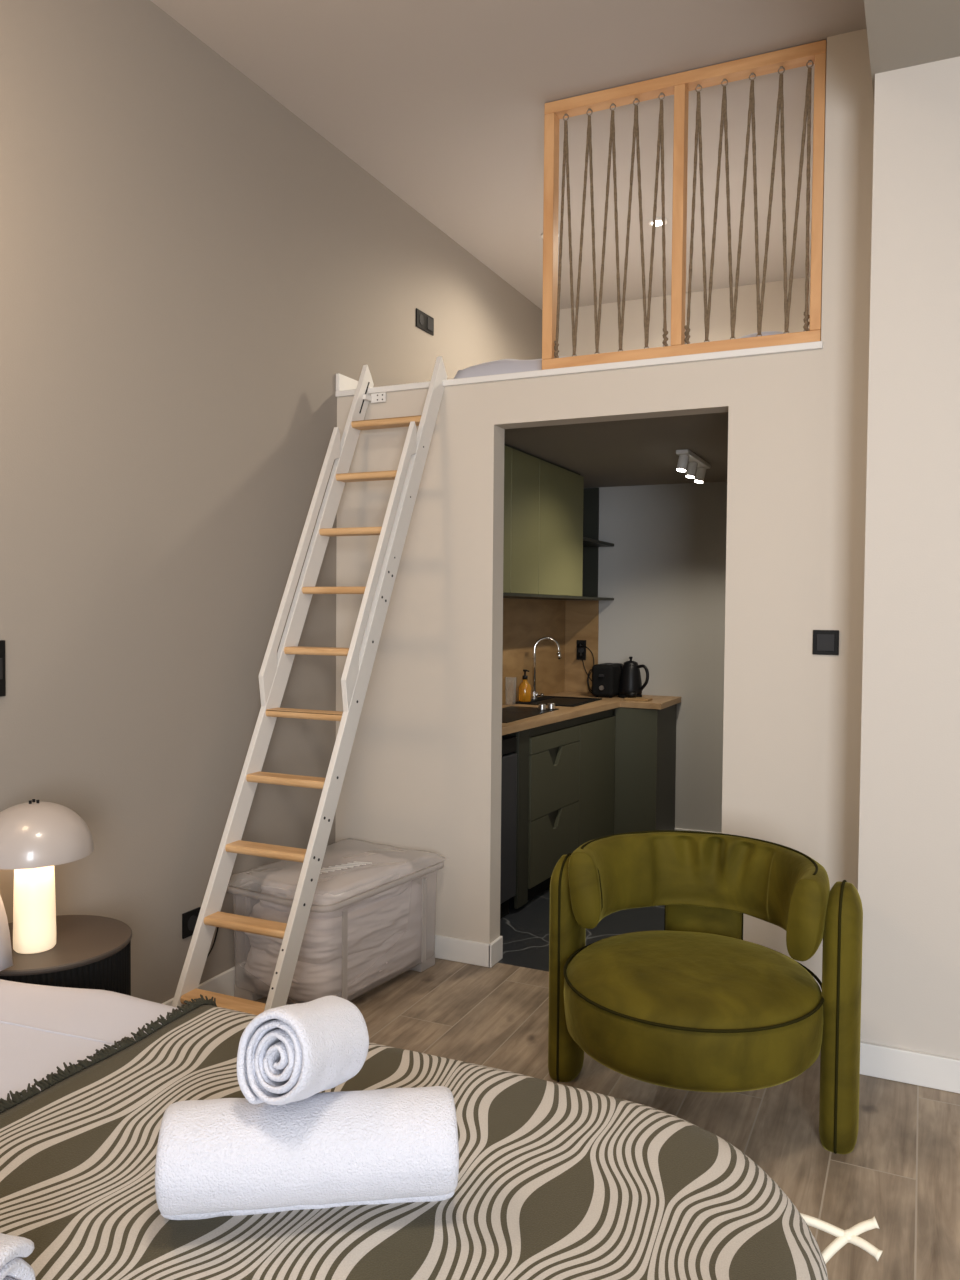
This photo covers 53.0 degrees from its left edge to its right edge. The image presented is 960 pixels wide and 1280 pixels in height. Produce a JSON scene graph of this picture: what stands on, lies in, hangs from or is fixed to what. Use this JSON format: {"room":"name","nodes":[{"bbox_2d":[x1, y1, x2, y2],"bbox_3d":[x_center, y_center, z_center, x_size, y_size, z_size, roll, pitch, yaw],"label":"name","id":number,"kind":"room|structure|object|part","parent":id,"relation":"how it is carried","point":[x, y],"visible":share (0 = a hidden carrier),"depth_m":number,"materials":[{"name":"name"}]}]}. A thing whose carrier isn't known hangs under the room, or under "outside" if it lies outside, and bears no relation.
{"room":"studio apartment","nodes":[
{"label":"studio apartment","id":0,"kind":"room"},
{"bbox_2d":[0,0,541,1003],"bbox_3d":[-1.285,-0.313,2.667,0.100,3.355,7.980,1,2,25],"label":"wall","id":1,"kind":"structure","parent":0,"point":[190,270],"depth_m":3.13,"materials":[{"name":"beige paint"}]},
{"bbox_2d":[0,640,5,696],"bbox_3d":[-1.306,0.078,2.506,0.012,0.150,0.165,1,2,25],"label":"light switch","id":2,"kind":"object","parent":1,"relation":"attached to","point":[2,642],"visible":1,"depth_m":2.57,"materials":[{"name":"black plastic"}]},
{"bbox_2d":[182,907,200,938],"bbox_3d":[-0.984,0.942,3.226,0.057,0.089,0.073,2,2,35],"label":"power outlet","id":3,"kind":"object","parent":1,"relation":"attached to","point":[189,919],"depth_m":3.25,"materials":[{"name":"black plastic"}]},
{"bbox_3d":[-0.978,0.959,3.267,0.008,0.085,0.085,1,2,25],"label":"frame","id":4,"kind":"part","parent":3,"relation":"part of","materials":[{"name":"black plastic"}]},
{"bbox_2d":[187,916,197,930],"bbox_3d":[-0.973,0.959,3.264,0.002,0.049,0.049,1,2,25],"label":"socket","id":5,"kind":"object","parent":3,"relation":"attached to","point":[191,920],"depth_m":3.26,"materials":[{"name":"grey plastic"}]},
{"bbox_2d":[162,961,249,1005],"bbox_3d":[-1.742,1.282,1.620,0.014,0.105,5.414,1,2,25],"label":"baseboard","id":6,"kind":"structure","parent":1,"relation":"attached to","point":[223,983],"depth_m":3.42,"materials":[{"name":"white"}]},
{"bbox_2d":[207,927,218,957],"bbox_3d":[-0.934,1.030,3.302,0.057,0.091,0.047,2,2,35],"label":"power cable","id":7,"kind":"object","parent":1,"relation":"attached to","point":[217,927],"depth_m":3.30,"materials":[{"name":"black plastic"}]},
{"bbox_3d":[-0.956,1.082,3.247,0.026,0.279,0.180,2,2,35],"label":"cord","id":8,"kind":"part","parent":7,"relation":"part of","materials":[{"name":"black plastic"}]},
{"bbox_2d":[336,373,357,390],"bbox_3d":[-0.092,-1.098,5.071,0.018,0.072,2.378,1,2,25],"label":"trim","id":9,"kind":"structure","parent":1,"relation":"attached to","point":[343,382],"depth_m":4.03,"materials":[{"name":"white"}]},
{"bbox_2d":[416,308,433,335],"bbox_3d":[-0.266,-1.544,4.680,0.012,0.085,0.175,1,2,25],"label":"power outlet","id":10,"kind":"object","parent":1,"relation":"attached to","point":[425,322],"visible":1,"depth_m":4.67,"materials":[{"name":"black plastic"}]},
{"bbox_2d":[419,314,423,324],"bbox_3d":[-0.281,-1.542,4.639,0.002,0.049,0.049,1,2,25],"label":"socket","id":11,"kind":"object","parent":10,"relation":"attached to","point":[421,316],"depth_m":4.64,"materials":[{"name":"grey plastic"}]},
{"bbox_2d":[150,0,866,309],"bbox_3d":[0.836,-1.971,1.641,4.740,0.060,7.980,1,2,25],"label":"ceiling","id":12,"kind":"structure","parent":0,"point":[442,102],"depth_m":3.62,"materials":[{"name":"grey paint"}]},
{"bbox_2d":[649,217,666,226],"bbox_3d":[0.866,-2.031,4.686,0.088,0.012,0.088,1,2,25],"label":"recessed light","id":13,"kind":"object","parent":12,"relation":"in","point":[658,219],"visible":0.62,"depth_m":4.68,"materials":[{"name":"white"}]},
{"bbox_2d":[335,28,873,991],"bbox_3d":[0.375,-0.360,3.635,2.100,3.295,0.103,1,2,25],"label":"wall","id":14,"kind":"structure","parent":0,"point":[423,771],"depth_m":3.36,"materials":[{"name":"beige paint"}]},
{"bbox_2d":[426,933,489,966],"bbox_3d":[-0.279,1.228,3.918,0.714,0.092,0.014,1,2,25],"label":"baseboard","id":15,"kind":"structure","parent":14,"relation":"attached to","point":[447,948],"depth_m":3.82,"materials":[{"name":"white"}]},
{"bbox_2d":[489,936,502,967],"bbox_3d":[0.062,1.234,3.817,0.014,0.092,0.117,1,2,25],"label":"baseboard","id":16,"kind":"object","parent":14,"relation":"attached to","point":[495,947],"visible":1,"depth_m":3.81,"materials":[{"name":"white"}]},
{"bbox_2d":[335,341,822,396],"bbox_3d":[0.283,-1.001,3.629,1.912,0.024,0.074,1,2,25],"label":"trim","id":17,"kind":"structure","parent":14,"relation":"attached to","point":[816,345],"depth_m":3.51,"materials":[{"name":"white"}]},
{"bbox_2d":[542,40,826,369],"bbox_3d":[0.700,-1.500,3.432,0.995,0.990,0.060,1,2,25],"label":"balustrade","id":18,"kind":"object","parent":17,"relation":"on","point":[678,85],"visible":0.88,"depth_m":3.40,"materials":[{"name":"brown wood"}]},
{"bbox_3d":[0.266,-1.509,3.632,0.040,0.907,0.060,1,2,25],"label":"post","id":19,"kind":"part","parent":18,"relation":"part of","materials":[{"name":"brown wood"}]},
{"bbox_2d":[554,93,667,357],"bbox_3d":[0.480,-1.503,3.536,0.437,0.910,0.021,1,2,25],"label":"rope","id":20,"kind":"object","parent":18,"relation":"hanging from","point":[660,142],"visible":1,"depth_m":3.52,"materials":[{"name":"fabric"}]},
{"bbox_3d":[0.710,-1.499,3.427,0.039,0.907,0.060,1,2,25],"label":"post","id":21,"kind":"part","parent":18,"relation":"part of","materials":[{"name":"brown wood"}]},
{"bbox_3d":[0.696,-1.026,3.447,0.995,0.041,0.060,1,2,25],"label":"rail","id":22,"kind":"part","parent":18,"relation":"part of","materials":[{"name":"brown wood"}]},
{"bbox_3d":[0.704,-1.974,3.417,0.995,0.042,0.060,1,2,25],"label":"rail","id":23,"kind":"part","parent":18,"relation":"part of","materials":[{"name":"brown wood"}]},
{"bbox_2d":[684,60,813,343],"bbox_3d":[0.924,-1.493,3.331,0.425,0.910,0.021,1,2,25],"label":"rope","id":24,"kind":"object","parent":18,"relation":"hanging from","point":[780,101],"visible":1,"depth_m":3.32,"materials":[{"name":"fabric"}]},
{"bbox_3d":[1.135,-1.490,3.231,0.036,0.907,0.060,1,2,25],"label":"post","id":25,"kind":"part","parent":18,"relation":"part of","materials":[{"name":"brown wood"}]},
{"bbox_2d":[812,630,838,654],"bbox_3d":[1.156,0.008,3.221,0.083,0.083,0.012,1,2,25],"label":"light switch","id":26,"kind":"object","parent":14,"relation":"attached to","point":[825,642],"visible":1,"depth_m":3.22,"materials":[{"name":"black plastic"}]},
{"bbox_2d":[256,888,959,1279],"bbox_3d":[0.808,1.382,1.748,4.740,0.060,7.980,1,2,25],"label":"floor","id":27,"kind":"structure","parent":0,"point":[902,1170],"depth_m":2.73,"materials":[{"name":"brown wood"}]},
{"bbox_2d":[0,915,131,995],"bbox_3d":[-1.113,1.040,2.474,0.416,0.545,0.416,1,2,25],"label":"nightstand","id":28,"kind":"object","parent":27,"relation":"on","point":[89,951],"visible":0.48,"depth_m":2.40,"materials":[{"name":"grey laminate"}]},
{"bbox_2d":[0,799,93,953],"bbox_3d":[-1.111,0.583,2.403,0.274,0.371,0.274,1,2,25],"label":"table lamp","id":29,"kind":"object","parent":28,"relation":"on","point":[37,836],"visible":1,"depth_m":2.36,"materials":[{"name":"white glass"}]},
{"bbox_3d":[-1.112,0.647,2.405,0.099,0.244,0.099,1,2,25],"label":"glass","id":30,"kind":"part","parent":29,"relation":"part of","materials":[{"name":"beige glass"}]},
{"bbox_3d":[-1.110,0.470,2.399,0.274,0.130,0.274,1,2,25],"label":"lamp shade","id":31,"kind":"part","parent":29,"relation":"part of","materials":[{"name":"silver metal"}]},
{"bbox_2d":[172,356,446,1014],"bbox_3d":[-0.560,0.093,3.372,0.361,2.391,1.238,1,2,25],"label":"ladder","id":32,"kind":"object","parent":27,"relation":"on","point":[276,666],"visible":0.98,"depth_m":3.34,"materials":[{"name":"white paint"}]},
{"bbox_3d":[-0.657,-0.297,3.550,0.020,1.046,0.483,1,2,25],"label":"handrail","id":33,"kind":"part","parent":32,"relation":"part of","materials":[{"name":"white paint"}]},
{"bbox_3d":[-0.407,0.097,3.302,0.022,2.391,1.238,1,2,25],"label":"rail","id":34,"kind":"part","parent":32,"relation":"part of","materials":[{"name":"white paint"}]},
{"bbox_3d":[-0.350,-0.289,3.407,0.020,1.043,0.482,1,2,25],"label":"handrail","id":35,"kind":"part","parent":32,"relation":"part of","materials":[{"name":"white paint"}]},
{"bbox_2d":[226,838,445,1003],"bbox_3d":[-0.527,1.054,3.618,0.500,0.455,0.734,2,2,32],"label":"storage box","id":36,"kind":"object","parent":27,"relation":"on","point":[245,989],"visible":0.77,"depth_m":3.52,"materials":[{"name":"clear plastic"}]},
{"bbox_2d":[244,920,421,1001],"bbox_3d":[-0.528,1.159,3.623,0.450,0.170,0.684,2,2,33],"label":"bedding","id":37,"kind":"object","parent":36,"relation":"in","point":[310,982],"visible":0.51,"depth_m":3.39,"materials":[{"name":"white fabric"}]},
{"bbox_2d":[244,881,421,963],"bbox_3d":[-0.526,1.029,3.617,0.450,0.168,0.679,2,2,31],"label":"bedding","id":38,"kind":"object","parent":37,"relation":"on","point":[370,926],"visible":0.56,"depth_m":3.39,"materials":[{"name":"white fabric"}]},
{"bbox_2d":[260,851,414,918],"bbox_3d":[-0.526,0.920,3.615,0.387,0.140,0.586,2,2,33],"label":"bedding","id":39,"kind":"object","parent":38,"relation":"on","point":[332,887],"visible":0.64,"depth_m":3.49,"materials":[{"name":"white fabric"}]},
{"bbox_3d":[-0.526,0.845,3.611,0.492,0.038,0.726,2,2,32],"label":"lid","id":40,"kind":"part","parent":36,"relation":"part of","materials":[{"name":"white plastic"}]},
{"bbox_2d":[500,735,516,918],"bbox_3d":[-0.117,0.851,4.271,0.402,0.825,0.490,1,2,25],"label":"dishwasher","id":41,"kind":"object","parent":27,"relation":"on","point":[509,743],"visible":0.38,"depth_m":4.34,"materials":[{"name":"black metal"}]},
{"bbox_2d":[506,709,614,908],"bbox_3d":[0.291,0.818,5.051,0.489,0.849,1.220,1,2,25],"label":"base cabinet","id":42,"kind":"object","parent":27,"relation":"on","point":[565,769],"visible":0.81,"depth_m":4.82,"materials":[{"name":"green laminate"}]},
{"bbox_3d":[0.194,0.827,4.484,0.018,0.826,0.111,1,2,29],"label":"filler panel","id":43,"kind":"part","parent":42,"relation":"part of","materials":[{"name":"grey laminate"}]},
{"bbox_3d":[0.369,1.008,4.797,0.018,0.317,0.587,1,2,29],"label":"drawer","id":44,"kind":"part","parent":42,"relation":"part of","materials":[{"name":"green laminate"}]},
{"bbox_3d":[0.372,0.691,4.787,0.018,0.311,0.587,1,2,29],"label":"drawer","id":45,"kind":"part","parent":42,"relation":"part of","materials":[{"name":"green laminate"}]},
{"bbox_3d":[0.373,0.492,4.781,0.018,0.080,0.587,1,2,29],"label":"panel","id":46,"kind":"part","parent":42,"relation":"part of","materials":[{"name":"green laminate"}]},
{"bbox_2d":[502,691,680,734],"bbox_3d":[0.402,0.379,4.954,0.755,0.034,2.249,1,2,25],"label":"countertop","id":47,"kind":"structure","parent":42,"relation":"on","point":[657,702],"depth_m":5.20,"materials":[{"name":"brown wood"}]},
{"bbox_2d":[502,703,558,722],"bbox_3d":[0.145,0.350,4.747,0.270,0.034,0.680,1,2,25],"label":"cooktop","id":48,"kind":"object","parent":47,"relation":"in","point":[511,713],"visible":0.75,"depth_m":4.84,"materials":[{"name":"black glass"}]},
{"bbox_3d":[0.318,0.343,4.932,0.038,0.029,0.038,1,2,25],"label":"knob","id":49,"kind":"part","parent":48,"relation":"part of","materials":[{"name":"silver metal"}]},
{"bbox_3d":[0.368,0.342,4.980,0.038,0.029,0.038,1,2,25],"label":"knob","id":50,"kind":"part","parent":48,"relation":"part of","materials":[{"name":"silver metal"}]},
{"bbox_2d":[531,637,561,699],"bbox_3d":[0.377,0.161,5.445,0.178,0.358,0.083,0,2,-4],"label":"tap","id":51,"kind":"object","parent":47,"relation":"on","point":[534,695],"visible":0.96,"depth_m":5.46,"materials":[{"name":"silver metal"}]},
{"bbox_2d":[512,696,601,706],"bbox_3d":[0.443,0.344,5.436,0.355,0.006,0.500,1,2,25],"label":"sink","id":52,"kind":"object","parent":47,"relation":"in","point":[558,700],"visible":0.98,"depth_m":5.42,"materials":[{"name":"black"}]},
{"bbox_2d":[518,669,530,701],"bbox_3d":[0.250,0.253,5.357,0.072,0.177,0.072,1,2,25],"label":"soap bottle","id":53,"kind":"object","parent":52,"relation":"on","point":[524,689],"visible":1,"depth_m":5.33,"materials":[{"name":"orange plastic"}]},
{"bbox_2d":[532,697,591,704],"bbox_3d":[0.463,0.347,5.426,0.248,0.002,0.438,1,2,25],"label":"basin","id":54,"kind":"object","parent":52,"relation":"in","point":[557,700],"depth_m":5.46,"materials":[{"name":"black plastic"}]},
{"bbox_2d":[578,653,591,692],"bbox_3d":[0.762,0.212,5.919,0.371,0.253,0.143,1,2,25],"label":"power cable","id":55,"kind":"object","parent":47,"relation":"on","point":[579,654],"visible":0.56,"depth_m":5.98,"materials":[{"name":"black plastic"}]},
{"bbox_2d":[578,643,593,691],"bbox_3d":[0.680,0.176,5.968,0.210,0.307,0.076,2,2,43],"label":"power cable","id":56,"kind":"object","parent":47,"relation":"on","point":[580,645],"visible":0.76,"depth_m":5.96,"materials":[{"name":"black plastic"}]},
{"bbox_2d":[592,663,622,697],"bbox_3d":[0.767,0.240,5.787,0.135,0.196,0.266,1,2,25],"label":"toaster","id":57,"kind":"object","parent":47,"relation":"on","point":[605,676],"visible":0.85,"depth_m":5.69,"materials":[{"name":"black plastic"}]},
{"bbox_2d":[619,657,648,697],"bbox_3d":[0.910,0.220,5.707,0.174,0.245,0.138,1,2,7],"label":"kettle","id":58,"kind":"object","parent":47,"relation":"on","point":[630,676],"visible":0.88,"depth_m":5.66,"materials":[{"name":"black metal"}]},
{"bbox_3d":[0.893,0.121,5.707,0.088,0.048,0.088,1,2,25],"label":"lid","id":59,"kind":"part","parent":58,"relation":"part of","materials":[{"name":"black ceramic"}]},
{"bbox_3d":[0.958,0.220,5.657,0.077,0.152,0.021,2,2,39],"label":"handle","id":60,"kind":"part","parent":58,"relation":"part of","materials":[{"name":"black plastic"}]},
{"bbox_2d":[624,697,651,701],"bbox_3d":[0.911,0.341,5.550,0.140,0.014,0.100,1,2,25],"label":"serving board","id":61,"kind":"object","parent":47,"relation":"on","point":[636,698],"visible":0.89,"depth_m":5.51,"materials":[{"name":"brown wood"}]},
{"bbox_2d":[626,692,636,697],"bbox_3d":[0.875,0.317,5.566,0.064,0.030,0.064,1,2,25],"label":"base","id":62,"kind":"object","parent":61,"relation":"on","point":[629,694],"visible":1,"depth_m":5.54,"materials":[{"name":"black plastic"}]},
{"bbox_3d":[0.636,0.796,5.276,0.018,0.715,0.513,1,2,29],"label":"door","id":63,"kind":"part","parent":42,"relation":"part of","materials":[{"name":"green laminate"}]},
{"bbox_2d":[614,704,676,833],"bbox_3d":[0.972,0.804,5.668,0.250,0.849,0.466,1,2,25],"label":"base cabinet","id":64,"kind":"object","parent":27,"relation":"on","point":[645,739],"visible":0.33,"depth_m":5.47,"materials":[{"name":"laminate"}]},
{"bbox_3d":[0.881,0.791,5.461,0.242,0.806,0.014,1,2,25],"label":"panel","id":65,"kind":"part","parent":64,"relation":"part of","materials":[{"name":"green laminate"}]},
{"bbox_3d":[1.082,0.788,5.625,0.015,0.806,0.451,1,2,25],"label":"panel","id":66,"kind":"part","parent":64,"relation":"part of","materials":[{"name":"grey laminate"}]},
{"bbox_2d":[548,830,862,1153],"bbox_3d":[0.578,0.961,2.704,0.726,0.718,0.781,0,2,-23],"label":"armchair","id":67,"kind":"object","parent":27,"relation":"on","point":[691,1004],"visible":1,"depth_m":2.52,"materials":[{"name":"green fabric"}]},
{"bbox_3d":[0.265,0.980,2.919,0.092,0.660,0.165,1,2,25],"label":"leg","id":68,"kind":"part","parent":67,"relation":"part of","materials":[{"name":"green fabric"}]},
{"bbox_3d":[0.581,0.985,2.663,0.698,0.222,0.698,1,2,25],"label":"seat","id":69,"kind":"part","parent":67,"relation":"part of","materials":[{"name":"green fabric"}]},
{"bbox_3d":[0.653,0.713,2.804,0.708,0.225,0.438,1,2,25],"label":"backrest","id":70,"kind":"part","parent":67,"relation":"part of","materials":[{"name":"green fabric"}]},
{"bbox_3d":[0.700,1.000,3.027,0.235,0.620,0.077,1,2,25],"label":"leg","id":71,"kind":"part","parent":67,"relation":"part of","materials":[{"name":"green fabric"}]},
{"bbox_3d":[0.956,0.984,2.550,0.095,0.688,0.165,1,2,25],"label":"leg","id":72,"kind":"part","parent":67,"relation":"part of","materials":[{"name":"green fabric"}]},
{"bbox_2d":[504,412,727,487],"bbox_3d":[0.788,-0.966,4.731,1.906,0.113,2.263,1,2,25],"label":"ceiling","id":73,"kind":"structure","parent":0,"point":[634,452],"depth_m":4.50,"materials":[{"name":"beige paint"}]},
{"bbox_2d":[676,449,710,482],"bbox_3d":[1.058,-0.859,4.798,0.075,0.099,0.520,1,2,25],"label":"ceiling spotlight","id":74,"kind":"object","parent":73,"relation":"attached to","point":[697,467],"visible":1,"depth_m":4.80,"materials":[{"name":"white metal"}]},
{"bbox_3d":[1.065,-0.898,4.794,0.060,0.022,0.520,1,2,25],"label":"mounting plate","id":75,"kind":"part","parent":74,"relation":"part of","materials":[{"name":"white metal"}]},
{"bbox_2d":[558,277,809,832],"bbox_3d":[1.369,-0.420,5.780,2.106,3.295,0.100,1,2,25],"label":"wall","id":76,"kind":"structure","parent":0,"point":[664,572],"depth_m":5.81,"materials":[{"name":"grey paint"}]},
{"bbox_2d":[675,828,720,832],"bbox_3d":[1.314,1.185,5.788,1.746,0.085,0.014,1,2,25],"label":"baseboard","id":77,"kind":"structure","parent":76,"relation":"attached to","point":[675,828],"depth_m":5.81,"materials":[{"name":"white"}]},
{"bbox_2d":[858,56,959,1058],"bbox_3d":[2.424,-0.157,2.582,2.568,2.990,0.500,1,2,25],"label":"wall","id":78,"kind":"structure","parent":0,"point":[909,860],"depth_m":2.83,"materials":[{"name":"grey paint"}]},
{"bbox_2d":[860,1041,959,1093],"bbox_3d":[2.259,1.294,2.416,2.468,0.098,0.014,1,2,25],"label":"baseboard","id":79,"kind":"structure","parent":78,"relation":"attached to","point":[879,1061],"depth_m":2.86,"materials":[{"name":"white"}]},
{"bbox_2d":[864,0,959,96],"bbox_3d":[1.319,-1.736,0.121,2.578,0.305,5.414,1,2,25],"label":"ceiling","id":80,"kind":"structure","parent":0,"point":[900,33],"depth_m":2.64,"materials":[{"name":"grey paint"}]},
{"bbox_3d":[0.766,-1.024,4.683,1.906,0.006,2.366,1,2,25],"label":"floor","id":81,"kind":"structure","parent":0,"visible":0},
{"bbox_2d":[454,331,783,378],"bbox_3d":[0.905,-1.093,4.510,1.380,0.141,2.000,1,2,25],"label":"duvet","id":82,"kind":"object","parent":81,"relation":"on","point":[503,366],"visible":0.05,"depth_m":3.82,"materials":[{"name":"grey fabric"}]},
{"bbox_3d":[-0.931,1.117,0.891,2.010,0.495,2.220,1,2,25],"label":"bed","id":83,"kind":"object","parent":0,"visible":0},
{"bbox_2d":[0,979,182,1099],"bbox_3d":[-0.803,1.093,0.888,2.085,0.577,2.336,1,2,25],"label":"duvet","id":84,"kind":"object","parent":83,"relation":"on","point":[43,1027],"visible":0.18,"depth_m":1.95,"materials":[{"name":"white fabric"}]},
{"bbox_2d":[0,895,12,970],"bbox_3d":[-1.298,0.599,1.966,0.212,0.359,0.720,1,2,25],"label":"pillow","id":85,"kind":"object","parent":84,"relation":"on","point":[6,961],"visible":1,"depth_m":2.24,"materials":[{"name":"grey fabric"}]},
{"bbox_2d":[0,994,882,1279],"bbox_3d":[-0.462,0.962,0.744,1.353,0.357,2.365,1,2,25],"label":"blanket","id":86,"kind":"object","parent":84,"relation":"on","point":[556,1181],"visible":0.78,"depth_m":1.38,"materials":[{"name":"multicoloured fabric"}]},
{"bbox_2d":[0,1233,35,1279],"bbox_3d":[-0.632,0.726,1.052,0.242,0.135,0.140,1,2,8],"label":"rolled towel","id":87,"kind":"object","parent":86,"relation":"on","point":[12,1267],"visible":1,"depth_m":1.07,"materials":[{"name":"white fabric"}]},
{"bbox_2d":[155,1086,458,1219],"bbox_3d":[-0.234,0.711,1.336,0.400,0.151,0.157,0,2,-8],"label":"rolled towel","id":88,"kind":"object","parent":86,"relation":"on","point":[222,1156],"visible":0.97,"depth_m":1.28,"materials":[{"name":"white fabric"}]},
{"bbox_2d":[237,995,368,1104],"bbox_3d":[-0.245,0.574,1.352,0.119,0.157,0.187,1,2,25],"label":"rolled towel","id":89,"kind":"object","parent":88,"relation":"on","point":[286,1054],"visible":1,"depth_m":1.30,"materials":[{"name":"white fabric"}]},
{"bbox_3d":[-0.014,0.154,5.133,0.160,2.165,2.263,1,2,25],"label":"wall","id":90,"kind":"structure","parent":0,"visible":0},
{"bbox_2d":[502,598,598,704],"bbox_3d":[0.165,0.067,5.055,0.228,0.577,2.250,1,2,25],"label":"backsplash","id":91,"kind":"structure","parent":90,"relation":"attached to","point":[525,621],"depth_m":5.84,"materials":[{"name":"brown wood"}]},
{"bbox_3d":[-0.067,0.073,4.810,0.012,0.577,1.610,1,2,25],"label":"panel","id":92,"kind":"part","parent":91,"relation":"part of","materials":[{"name":"brown wood"}]},
{"bbox_3d":[0.402,0.045,5.824,0.012,0.577,0.630,1,2,25],"label":"panel","id":93,"kind":"part","parent":91,"relation":"part of","materials":[{"name":"brown wood"}]},
{"bbox_2d":[576,640,585,659],"bbox_3d":[0.637,0.063,6.057,0.062,0.125,0.010,1,2,25],"label":"power outlet","id":94,"kind":"object","parent":91,"relation":"attached to","point":[583,649],"visible":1,"depth_m":6.05,"materials":[{"name":"black plastic"}]},
{"bbox_3d":[0.640,0.039,6.068,0.216,0.577,0.012,1,2,25],"label":"panel","id":95,"kind":"part","parent":91,"relation":"part of","materials":[{"name":"brown wood"}]},
{"bbox_2d":[503,444,613,599],"bbox_3d":[0.214,-0.570,5.007,0.330,0.699,2.236,1,2,25],"label":"upper cabinet","id":96,"kind":"object","parent":90,"relation":"attached to","point":[543,548],"visible":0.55,"depth_m":4.83,"materials":[{"name":"green laminate"}]},
{"bbox_3d":[0.062,-0.549,4.313,0.019,0.669,0.352,1,2,25],"label":"door","id":97,"kind":"part","parent":96,"relation":"part of","materials":[{"name":"green laminate"}]},
{"bbox_3d":[0.211,-0.558,4.636,0.019,0.669,0.353,1,2,25],"label":"door","id":98,"kind":"part","parent":96,"relation":"part of","materials":[{"name":"green laminate"}]},
{"bbox_3d":[0.217,-0.228,5.015,0.317,0.014,2.236,1,2,25],"label":"board","id":99,"kind":"part","parent":96,"relation":"part of","materials":[{"name":"grey laminate"}]},
{"bbox_3d":[0.428,-0.571,5.105,0.019,0.669,0.676,1,2,25],"label":"door","id":100,"kind":"part","parent":96,"relation":"part of","materials":[{"name":"green laminate"}]},
{"bbox_2d":[582,488,613,596],"bbox_3d":[0.560,-0.599,5.757,0.328,0.684,0.610,1,2,25],"label":"open shelf","id":101,"kind":"object","parent":96,"relation":"attached to","point":[591,542],"visible":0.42,"depth_m":6.01,"materials":[{"name":"grey laminate"}]},
{"bbox_3d":[0.645,-0.607,6.045,0.202,0.684,0.016,1,2,25],"label":"panel","id":102,"kind":"part","parent":101,"relation":"part of","materials":[{"name":"grey laminate"}]}
]}

